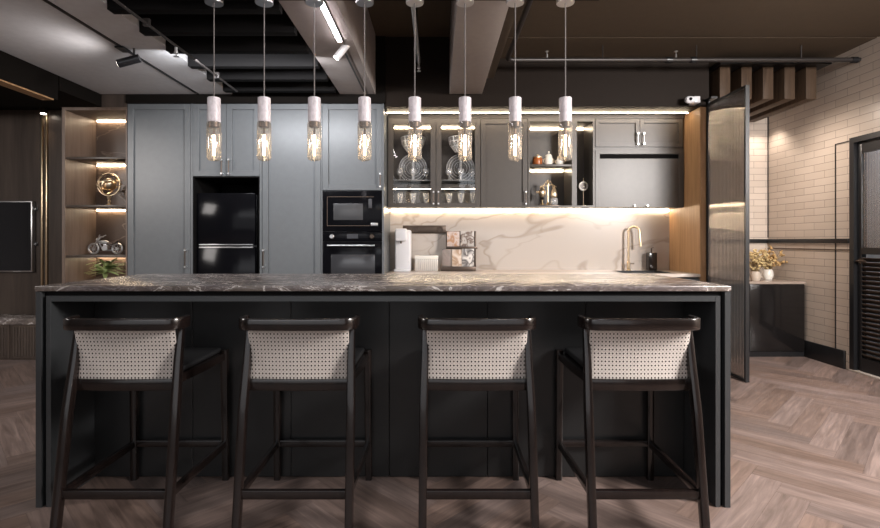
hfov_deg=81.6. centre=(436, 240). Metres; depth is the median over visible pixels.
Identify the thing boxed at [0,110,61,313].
wall
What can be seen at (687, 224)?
wall
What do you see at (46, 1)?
track light rail
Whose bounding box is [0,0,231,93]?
ceiling panel
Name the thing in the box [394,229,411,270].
water dispenser
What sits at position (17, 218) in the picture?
television
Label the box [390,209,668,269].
wall
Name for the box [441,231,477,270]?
display stand
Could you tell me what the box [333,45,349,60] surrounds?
track spotlight
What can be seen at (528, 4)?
conduit
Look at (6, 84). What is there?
trim
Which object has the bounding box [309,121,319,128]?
socket
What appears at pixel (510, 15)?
trim
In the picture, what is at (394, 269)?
drip tray
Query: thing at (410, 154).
glass platter
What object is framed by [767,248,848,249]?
trim
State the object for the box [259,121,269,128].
socket
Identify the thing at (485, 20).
ceiling beam
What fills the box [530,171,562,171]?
light
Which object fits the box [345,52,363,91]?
trim
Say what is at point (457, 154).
glass platter
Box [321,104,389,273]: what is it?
tall cabinet
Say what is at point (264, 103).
pendant lamp
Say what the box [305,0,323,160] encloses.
pendant lamp
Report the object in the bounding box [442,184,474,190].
shelf
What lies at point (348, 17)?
ceiling beam
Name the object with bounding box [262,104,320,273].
tall cabinet
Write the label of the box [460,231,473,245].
picture card
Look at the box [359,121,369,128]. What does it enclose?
socket
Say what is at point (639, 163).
upper cabinet
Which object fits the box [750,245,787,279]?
vase
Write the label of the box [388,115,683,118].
trim
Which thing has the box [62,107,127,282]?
display niche
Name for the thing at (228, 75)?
ceiling beam
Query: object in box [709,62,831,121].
wooden slats
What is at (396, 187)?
shelf
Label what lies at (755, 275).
vase
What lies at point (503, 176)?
upper cabinet
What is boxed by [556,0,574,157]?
pendant lamp
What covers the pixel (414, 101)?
pendant lamp
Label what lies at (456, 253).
picture card
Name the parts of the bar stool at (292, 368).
leg, leg, rail, rail, seat, seat frame, leg, leg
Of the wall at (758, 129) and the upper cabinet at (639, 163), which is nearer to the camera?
the upper cabinet at (639, 163)
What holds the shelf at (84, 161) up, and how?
attached to the display niche
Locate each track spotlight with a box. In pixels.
[114,46,141,67]
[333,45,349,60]
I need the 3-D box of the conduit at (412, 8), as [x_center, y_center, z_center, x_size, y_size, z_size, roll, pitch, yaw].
[-0.158,-1.786,2.719,0.036,0.629,3.438,0,0,0]
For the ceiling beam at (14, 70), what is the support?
attached to the ceiling
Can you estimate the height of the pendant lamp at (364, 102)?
0.946 m
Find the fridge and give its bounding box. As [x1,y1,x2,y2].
[197,193,258,273]
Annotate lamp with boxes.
[204,0,223,157]
[255,0,273,157]
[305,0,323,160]
[320,1,342,41]
[356,0,373,157]
[406,0,423,157]
[456,0,473,157]
[506,0,523,157]
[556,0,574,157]
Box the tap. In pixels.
[626,226,641,270]
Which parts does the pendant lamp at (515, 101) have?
cord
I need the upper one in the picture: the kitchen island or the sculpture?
the sculpture
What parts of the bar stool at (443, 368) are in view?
leg, leg, rail, seat, seat frame, rail, leg, leg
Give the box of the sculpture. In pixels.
[96,173,121,204]
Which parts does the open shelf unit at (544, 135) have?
shelf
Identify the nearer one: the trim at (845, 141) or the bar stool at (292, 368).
the bar stool at (292, 368)
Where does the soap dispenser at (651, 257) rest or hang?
on the countertop at (673, 273)
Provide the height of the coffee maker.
0.282 m
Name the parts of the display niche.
panel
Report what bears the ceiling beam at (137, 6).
attached to the ceiling slab
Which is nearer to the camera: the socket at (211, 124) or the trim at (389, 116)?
the socket at (211, 124)
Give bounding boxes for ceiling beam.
[0,50,57,99]
[107,0,281,13]
[139,7,296,35]
[166,30,308,53]
[188,48,319,68]
[207,64,327,81]
[279,1,374,93]
[450,1,508,93]
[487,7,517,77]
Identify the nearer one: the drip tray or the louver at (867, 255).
the louver at (867, 255)
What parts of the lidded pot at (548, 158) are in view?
pot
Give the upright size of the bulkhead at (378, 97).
0.765 m
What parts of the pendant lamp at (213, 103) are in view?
cord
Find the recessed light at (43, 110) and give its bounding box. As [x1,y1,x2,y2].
[40,107,46,114]
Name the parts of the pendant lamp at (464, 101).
cord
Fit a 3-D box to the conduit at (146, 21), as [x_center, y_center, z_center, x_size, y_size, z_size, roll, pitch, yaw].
[-1.764,-1.299,2.750,0.040,0.106,3.500,0,0,0]
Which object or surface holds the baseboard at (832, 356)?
attached to the wall at (803, 138)
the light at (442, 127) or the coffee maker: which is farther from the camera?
the light at (442, 127)
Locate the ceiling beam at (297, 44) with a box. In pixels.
[166,30,308,53]
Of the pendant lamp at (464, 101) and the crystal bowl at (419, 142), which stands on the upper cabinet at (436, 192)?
the crystal bowl at (419, 142)
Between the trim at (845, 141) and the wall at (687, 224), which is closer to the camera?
the trim at (845, 141)
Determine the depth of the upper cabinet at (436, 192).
5.61 m
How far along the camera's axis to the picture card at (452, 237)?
5.47 m
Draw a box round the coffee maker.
[536,180,558,205]
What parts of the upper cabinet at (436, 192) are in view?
door, door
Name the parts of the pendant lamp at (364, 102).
cord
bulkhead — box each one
[0,76,101,109]
[61,94,127,107]
[126,35,388,114]
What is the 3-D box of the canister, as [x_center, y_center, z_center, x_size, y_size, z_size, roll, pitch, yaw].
[1.066,-0.859,5.410,0.100,0.125,0.100,0,0,0]
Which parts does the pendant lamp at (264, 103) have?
cord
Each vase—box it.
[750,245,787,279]
[750,249,775,280]
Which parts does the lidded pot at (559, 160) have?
pot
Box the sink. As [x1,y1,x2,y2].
[614,271,670,272]
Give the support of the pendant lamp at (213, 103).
hanging from the trim at (182, 0)
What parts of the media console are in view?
drawer, drawer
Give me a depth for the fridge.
4.99 m
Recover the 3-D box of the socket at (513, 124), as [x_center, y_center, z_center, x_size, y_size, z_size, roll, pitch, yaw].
[0.454,-0.673,2.960,0.060,0.030,0.060,0,0,0]
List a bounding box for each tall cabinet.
[128,104,190,275]
[191,104,261,273]
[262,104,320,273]
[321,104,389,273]
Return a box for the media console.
[0,314,35,359]
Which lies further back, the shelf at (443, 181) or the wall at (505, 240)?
the wall at (505, 240)
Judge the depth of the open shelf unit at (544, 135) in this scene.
5.54 m
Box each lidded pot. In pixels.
[543,151,553,163]
[555,153,563,163]
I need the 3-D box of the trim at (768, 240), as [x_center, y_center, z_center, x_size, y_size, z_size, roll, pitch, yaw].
[3.821,0.000,5.315,0.018,0.044,1.170,0,0,0]
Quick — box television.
[0,201,34,271]
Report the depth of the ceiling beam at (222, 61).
4.04 m
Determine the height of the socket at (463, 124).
0.030 m
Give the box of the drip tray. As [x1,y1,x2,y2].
[394,269,410,270]
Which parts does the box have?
lid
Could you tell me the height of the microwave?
0.392 m
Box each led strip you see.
[386,112,687,112]
[391,209,668,210]
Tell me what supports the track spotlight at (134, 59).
attached to the ceiling panel
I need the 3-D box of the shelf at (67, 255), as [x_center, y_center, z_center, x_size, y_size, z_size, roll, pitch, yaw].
[-3.316,0.151,5.181,0.588,0.022,0.438,0,0,0]
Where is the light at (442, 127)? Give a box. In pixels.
[442,127,473,128]
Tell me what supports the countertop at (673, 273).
on the base cabinet at (688, 278)
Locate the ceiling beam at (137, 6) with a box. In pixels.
[107,0,281,13]
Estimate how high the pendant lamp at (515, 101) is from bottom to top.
0.946 m
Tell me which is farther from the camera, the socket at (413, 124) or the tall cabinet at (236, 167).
the tall cabinet at (236, 167)
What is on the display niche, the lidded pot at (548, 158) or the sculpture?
the sculpture
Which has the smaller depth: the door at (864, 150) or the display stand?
the door at (864, 150)
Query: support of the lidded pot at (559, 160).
on the open shelf unit at (544, 135)
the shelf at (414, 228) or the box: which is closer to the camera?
the box
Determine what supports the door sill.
attached to the wall at (803, 138)
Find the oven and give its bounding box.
[323,232,381,273]
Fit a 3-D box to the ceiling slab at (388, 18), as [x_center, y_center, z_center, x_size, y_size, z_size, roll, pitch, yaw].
[-0.236,-2.000,1.175,0.708,0.040,7.550,0,0,0]
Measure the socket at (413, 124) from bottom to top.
0.030 m
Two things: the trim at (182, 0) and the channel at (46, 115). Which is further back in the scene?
the channel at (46, 115)
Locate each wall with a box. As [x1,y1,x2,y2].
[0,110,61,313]
[385,31,708,114]
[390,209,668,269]
[669,107,705,281]
[750,118,767,277]
[768,37,879,369]
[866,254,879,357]
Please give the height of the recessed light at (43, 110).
0.063 m
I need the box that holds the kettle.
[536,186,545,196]
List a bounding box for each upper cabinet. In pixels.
[388,119,479,208]
[479,119,527,208]
[590,119,683,208]
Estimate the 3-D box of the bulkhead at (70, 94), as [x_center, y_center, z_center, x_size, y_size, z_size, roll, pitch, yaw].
[-4.878,-1.700,4.925,3.245,0.800,1.050,0,0,0]
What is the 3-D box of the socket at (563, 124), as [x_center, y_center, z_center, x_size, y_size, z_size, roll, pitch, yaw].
[0.745,-0.673,2.960,0.060,0.030,0.060,0,0,0]
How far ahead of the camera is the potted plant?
5.11 m
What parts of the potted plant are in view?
stem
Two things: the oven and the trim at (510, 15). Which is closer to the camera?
the trim at (510, 15)
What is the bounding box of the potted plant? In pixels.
[85,258,125,278]
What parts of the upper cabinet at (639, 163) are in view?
door, lift door, door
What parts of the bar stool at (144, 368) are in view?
leg, rail, rail, leg, seat frame, seat, leg, leg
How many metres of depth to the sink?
5.48 m
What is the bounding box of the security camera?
[685,96,699,104]
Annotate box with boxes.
[415,255,437,270]
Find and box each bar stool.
[49,315,229,527]
[231,315,371,527]
[418,315,539,527]
[555,315,709,527]
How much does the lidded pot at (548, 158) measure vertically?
0.154 m
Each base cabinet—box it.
[675,277,699,280]
[750,278,805,356]
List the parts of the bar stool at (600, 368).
leg, leg, seat frame, seat, rail, rail, leg, leg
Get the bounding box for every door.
[704,85,749,381]
[849,131,879,376]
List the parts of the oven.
handle, control panel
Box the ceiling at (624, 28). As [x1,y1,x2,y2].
[500,0,879,66]
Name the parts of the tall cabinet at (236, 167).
door, door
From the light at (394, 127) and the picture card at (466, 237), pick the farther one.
the light at (394, 127)
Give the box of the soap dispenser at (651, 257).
[646,247,656,270]
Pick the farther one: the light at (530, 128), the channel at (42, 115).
the light at (530, 128)
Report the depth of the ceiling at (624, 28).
4.23 m
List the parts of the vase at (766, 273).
stem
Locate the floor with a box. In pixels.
[0,357,879,527]
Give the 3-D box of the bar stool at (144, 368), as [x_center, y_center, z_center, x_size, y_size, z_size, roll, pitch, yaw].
[-1.293,0.758,2.295,0.492,0.890,0.585,0,0,0]
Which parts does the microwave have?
door trim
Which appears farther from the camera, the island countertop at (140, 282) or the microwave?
the microwave
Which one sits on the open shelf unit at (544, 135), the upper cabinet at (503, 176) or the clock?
the clock
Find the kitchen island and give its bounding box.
[36,291,730,507]
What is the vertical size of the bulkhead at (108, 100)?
0.800 m
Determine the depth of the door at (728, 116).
4.52 m
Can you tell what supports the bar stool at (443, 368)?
on the floor
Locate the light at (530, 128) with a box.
[530,128,562,129]
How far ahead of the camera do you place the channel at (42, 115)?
5.43 m
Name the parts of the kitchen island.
panel, panel, panel, panel, panel, panel, panel, panel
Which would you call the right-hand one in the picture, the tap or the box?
the tap
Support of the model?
on the display niche
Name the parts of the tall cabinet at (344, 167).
door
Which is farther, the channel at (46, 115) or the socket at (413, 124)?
the channel at (46, 115)
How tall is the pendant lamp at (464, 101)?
0.946 m
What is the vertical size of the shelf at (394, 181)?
0.008 m
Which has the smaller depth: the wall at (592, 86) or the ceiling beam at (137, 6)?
the ceiling beam at (137, 6)
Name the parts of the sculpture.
globe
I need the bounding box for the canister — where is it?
[533,154,541,163]
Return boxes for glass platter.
[399,154,426,179]
[446,154,474,179]
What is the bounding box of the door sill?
[849,369,879,379]
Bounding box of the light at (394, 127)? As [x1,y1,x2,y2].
[394,127,429,128]
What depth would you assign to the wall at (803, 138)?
5.07 m
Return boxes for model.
[88,235,122,254]
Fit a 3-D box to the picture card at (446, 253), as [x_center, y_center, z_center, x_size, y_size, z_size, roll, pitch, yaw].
[0.103,0.180,5.436,0.093,0.180,0.012,0,0,0]
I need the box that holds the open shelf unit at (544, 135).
[525,119,594,208]
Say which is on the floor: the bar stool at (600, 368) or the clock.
the bar stool at (600, 368)
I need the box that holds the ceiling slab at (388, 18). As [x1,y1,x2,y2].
[367,1,450,36]
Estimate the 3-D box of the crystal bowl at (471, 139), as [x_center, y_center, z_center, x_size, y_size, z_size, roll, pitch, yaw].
[0.252,-0.873,5.470,0.268,0.469,0.268,0,0,0]
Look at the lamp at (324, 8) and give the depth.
3.28 m
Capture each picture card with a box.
[442,249,450,265]
[447,232,458,245]
[452,249,460,265]
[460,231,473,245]
[462,249,473,265]
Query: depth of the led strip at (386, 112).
5.12 m
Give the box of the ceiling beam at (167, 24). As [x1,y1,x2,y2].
[139,7,296,35]
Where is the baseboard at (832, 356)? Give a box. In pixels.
[804,340,845,368]
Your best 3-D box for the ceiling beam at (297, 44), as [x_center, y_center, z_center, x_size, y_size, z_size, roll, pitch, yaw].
[-1.460,-1.522,3.745,1.030,0.275,0.070,0,0,0]
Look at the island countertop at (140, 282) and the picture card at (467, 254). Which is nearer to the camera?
the island countertop at (140, 282)
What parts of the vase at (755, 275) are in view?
stem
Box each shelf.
[66,157,125,165]
[66,205,125,209]
[66,254,125,257]
[393,180,429,183]
[393,184,429,190]
[403,225,445,232]
[442,180,474,183]
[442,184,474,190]
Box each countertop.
[35,274,730,290]
[385,270,699,276]
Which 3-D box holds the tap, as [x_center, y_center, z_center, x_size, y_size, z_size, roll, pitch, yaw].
[2.129,0.078,5.513,0.162,0.483,0.052,0,0,23]
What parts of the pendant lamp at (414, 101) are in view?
cord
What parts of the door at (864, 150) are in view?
handle, glass pane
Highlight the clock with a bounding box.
[579,178,587,205]
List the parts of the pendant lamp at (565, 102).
cord, bulb glass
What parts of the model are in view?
fuel tank, frame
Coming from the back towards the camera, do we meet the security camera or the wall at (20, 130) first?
the wall at (20, 130)
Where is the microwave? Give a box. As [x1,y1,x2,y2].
[323,191,381,231]
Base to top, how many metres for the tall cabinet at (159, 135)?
2.533 m
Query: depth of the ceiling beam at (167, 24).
3.38 m
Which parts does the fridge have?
handle, handle, door, door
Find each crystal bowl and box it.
[401,135,424,172]
[448,135,472,152]
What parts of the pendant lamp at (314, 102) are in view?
cord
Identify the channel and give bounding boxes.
[41,114,43,284]
[45,114,47,284]
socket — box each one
[208,121,219,128]
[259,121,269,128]
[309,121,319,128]
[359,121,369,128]
[410,121,419,128]
[460,121,469,128]
[510,121,519,128]
[560,121,570,128]
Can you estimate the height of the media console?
0.420 m
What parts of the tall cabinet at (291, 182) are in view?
handle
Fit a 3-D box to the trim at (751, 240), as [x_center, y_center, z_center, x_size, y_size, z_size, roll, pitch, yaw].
[3.415,-0.739,5.892,0.830,1.522,0.016,0,0,0]
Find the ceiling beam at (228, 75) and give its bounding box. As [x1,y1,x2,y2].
[207,64,327,81]
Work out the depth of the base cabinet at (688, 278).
5.05 m
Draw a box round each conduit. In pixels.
[113,0,237,91]
[411,7,420,71]
[506,1,860,62]
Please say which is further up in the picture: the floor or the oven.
the oven
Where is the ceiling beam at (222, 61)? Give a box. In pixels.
[188,48,319,68]
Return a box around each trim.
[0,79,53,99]
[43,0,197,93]
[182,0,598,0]
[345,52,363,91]
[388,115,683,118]
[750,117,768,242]
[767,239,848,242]
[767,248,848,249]
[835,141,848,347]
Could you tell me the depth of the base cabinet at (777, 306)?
5.27 m
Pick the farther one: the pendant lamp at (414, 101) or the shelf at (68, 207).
the shelf at (68, 207)
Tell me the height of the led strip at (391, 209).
0.016 m

